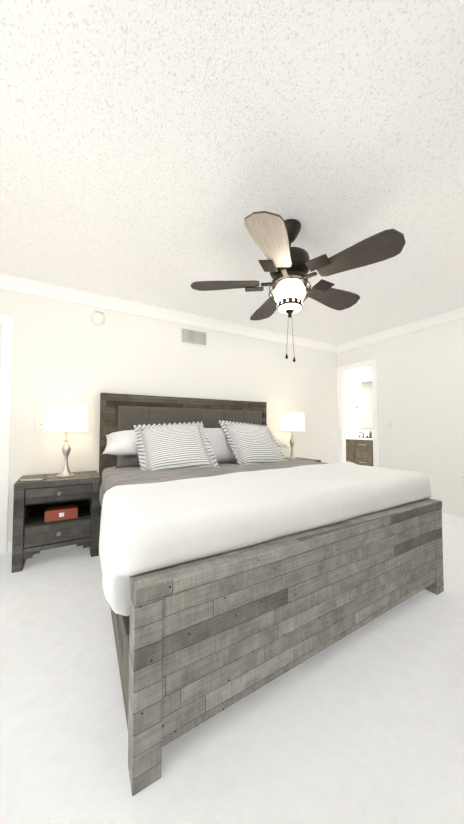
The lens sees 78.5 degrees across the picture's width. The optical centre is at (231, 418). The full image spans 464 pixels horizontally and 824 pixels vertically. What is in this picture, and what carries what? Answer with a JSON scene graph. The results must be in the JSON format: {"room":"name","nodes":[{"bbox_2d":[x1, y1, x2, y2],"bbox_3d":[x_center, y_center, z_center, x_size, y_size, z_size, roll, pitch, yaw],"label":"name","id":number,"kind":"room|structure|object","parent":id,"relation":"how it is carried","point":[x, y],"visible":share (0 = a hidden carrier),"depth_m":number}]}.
{"room":"bedroom","nodes":[
{"label":"bedroom","id":0,"kind":"room"},
{"bbox_2d":[0,289,337,552],"bbox_3d":[-0.624,-0.015,3.377,5.400,2.440,0.100,1,-2,-30],"label":"wall","id":1,"kind":"structure","parent":0,"point":[65,352],"depth_m":3.05},
{"bbox_2d":[0,325,1,370],"bbox_3d":[-2.378,0.153,2.324,0.752,2.014,0.104,1,-2,-30],"label":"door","id":2,"kind":"structure","parent":1,"relation":"in","point":[0,344],"depth_m":2.54},
{"bbox_2d":[0,315,12,553],"bbox_3d":[-2.389,0.119,2.348,0.900,2.100,0.116,1,-2,-30],"label":"door frame","id":3,"kind":"structure","parent":1,"relation":"attached to","point":[6,322],"depth_m":2.51},
{"bbox_2d":[8,541,11,552],"bbox_3d":[-0.112,1.165,3.565,4.285,0.095,0.012,1,-2,-30],"label":"baseboard","id":4,"kind":"structure","parent":1,"relation":"attached to","point":[10,542],"depth_m":2.50},
{"bbox_2d":[34,418,44,430],"bbox_3d":[-1.758,0.050,2.659,0.156,0.118,0.010,1,-2,-30],"label":"light switch","id":5,"kind":"object","parent":1,"relation":"attached to","point":[38,424],"visible":0.4,"depth_m":2.64},
{"bbox_2d":[91,307,104,325],"bbox_3d":[-1.370,-1.054,2.904,0.132,0.186,0.038,1,-2,-30],"label":"smoke detector","id":6,"kind":"object","parent":1,"relation":"attached to","point":[97,318],"visible":1,"depth_m":2.90},
{"bbox_2d":[0,273,337,353],"bbox_3d":[-0.535,-1.184,3.363,5.300,0.105,0.084,1,-2,-30],"label":"crown molding","id":7,"kind":"structure","parent":1,"relation":"attached to","point":[30,287],"depth_m":3.11},
{"bbox_2d":[181,326,207,346],"bbox_3d":[-0.453,-0.993,3.445,0.350,0.200,0.010,1,-2,-30],"label":"air vent","id":8,"kind":"object","parent":1,"relation":"in","point":[191,336],"visible":1,"depth_m":3.44},
{"bbox_2d":[0,521,463,823],"bbox_3d":[0.321,1.200,1.789,5.500,0.100,3.720,1,-2,-30],"label":"floor","id":9,"kind":"structure","parent":0,"point":[364,724],"depth_m":1.03},
{"bbox_2d":[11,471,100,572],"bbox_3d":[-1.504,0.839,2.485,0.605,0.670,0.467,1,-2,-30],"label":"nightstand","id":10,"kind":"object","parent":9,"relation":"on","point":[33,533],"visible":1,"depth_m":2.32},
{"bbox_2d":[19,475,46,481],"bbox_3d":[-1.614,0.483,2.309,0.155,0.028,0.115,1,-2,-18],"label":"books","id":11,"kind":"object","parent":10,"relation":"on","point":[33,478],"visible":0.94,"depth_m":2.27},
{"bbox_2d":[44,503,77,521],"bbox_3d":[-1.438,0.790,2.400,0.235,0.085,0.173,1,-2,-30],"label":"box","id":12,"kind":"object","parent":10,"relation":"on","point":[61,512],"visible":1,"depth_m":2.34},
{"bbox_2d":[43,403,87,476],"bbox_3d":[-1.484,0.178,2.547,0.350,0.653,0.350,1,-2,-30],"label":"lamp","id":13,"kind":"object","parent":10,"relation":"on","point":[66,418],"visible":1,"depth_m":2.43},
{"bbox_2d":[99,393,443,795],"bbox_3d":[0.049,0.445,2.361,2.194,1.450,2.265,1,-2,-30],"label":"bed","id":14,"kind":"object","parent":9,"relation":"on","point":[241,555],"visible":1,"depth_m":1.25},
{"bbox_2d":[295,457,320,461],"bbox_3d":[0.828,0.886,3.824,0.605,0.670,0.467,1,-2,-30],"label":"nightstand","id":15,"kind":"object","parent":9,"relation":"on","point":[308,459],"visible":0.04,"depth_m":3.88},
{"bbox_2d":[279,412,304,457],"bbox_3d":[0.819,0.225,3.869,0.350,0.653,0.350,1,-2,-30],"label":"lamp","id":16,"kind":"object","parent":15,"relation":"on","point":[292,421],"visible":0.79,"depth_m":3.74},
{"bbox_2d":[0,0,463,373],"bbox_3d":[0.728,-1.291,3.236,7.560,0.100,5.670,1,-2,-30],"label":"ceiling","id":17,"kind":"structure","parent":0,"point":[154,152],"depth_m":1.37},
{"bbox_2d":[190,211,405,361],"bbox_3d":[0.424,-0.829,1.919,1.232,0.913,1.282,1,-2,-30],"label":"ceiling fan","id":18,"kind":"object","parent":17,"relation":"hanging from","point":[287,266],"visible":1,"depth_m":1.76},
{"bbox_2d":[345,369,372,429],"bbox_3d":[3.273,0.086,6.248,0.100,2.440,2.700,1,-2,-30],"label":"wall","id":19,"kind":"structure","parent":0,"point":[352,388],"depth_m":6.79},
{"bbox_2d":[353,394,357,407],"bbox_3d":[2.912,-0.418,6.705,0.086,0.320,0.070,1,-2,-30],"label":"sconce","id":20,"kind":"object","parent":19,"relation":"attached to","point":[355,401],"visible":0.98,"depth_m":6.67},
{"bbox_2d":[346,430,372,437],"bbox_3d":[2.988,0.341,6.609,0.020,0.165,1.274,1,-2,-30],"label":"backsplash","id":21,"kind":"structure","parent":19,"relation":"attached to","point":[349,433],"depth_m":6.55},
{"bbox_2d":[360,381,372,427],"bbox_3d":[3.103,-0.323,6.436,0.019,1.070,0.400,1,-2,-30],"label":"bathroom mirror","id":22,"kind":"object","parent":19,"relation":"attached to","point":[366,407],"visible":0.57,"depth_m":6.48},
{"bbox_2d":[337,318,463,517],"bbox_3d":[2.174,0.008,4.027,0.100,2.440,5.680,1,-2,-30],"label":"wall","id":23,"kind":"structure","parent":0,"point":[420,389],"depth_m":3.53},
{"bbox_2d":[337,359,378,466],"bbox_3d":[1.953,0.191,4.388,0.116,2.100,0.698,1,-2,-30],"label":"trim","id":24,"kind":"structure","parent":23,"relation":"attached to","point":[341,418],"depth_m":4.60},
{"bbox_2d":[336,306,463,352],"bbox_3d":[2.580,-1.190,3.177,0.084,0.105,3.330,1,-2,-30],"label":"crown molding","id":25,"kind":"structure","parent":23,"relation":"attached to","point":[458,313],"depth_m":3.70},
{"bbox_2d":[442,513,463,526],"bbox_3d":[2.457,1.159,3.381,0.012,0.095,1.480,1,-2,-30],"label":"baseboard","id":26,"kind":"structure","parent":23,"relation":"attached to","point":[452,519],"depth_m":3.24},
{"bbox_2d":[459,473,463,483],"bbox_3d":[2.584,0.669,3.178,0.010,0.118,0.072,1,-2,-30],"label":"electrical outlet","id":27,"kind":"object","parent":23,"relation":"attached to","point":[461,478],"visible":1,"depth_m":3.19},
{"bbox_3d":[2.423,1.338,5.716,2.060,0.100,2.900,1,-2,-30],"label":"floor","id":28,"kind":"structure","parent":0,"visible":0},
{"bbox_2d":[346,438,372,465],"bbox_3d":[2.788,0.885,6.423,0.534,0.855,1.365,1,-2,-30],"label":"bathroom vanity","id":29,"kind":"object","parent":28,"relation":"on","point":[359,447],"depth_m":6.05}
]}

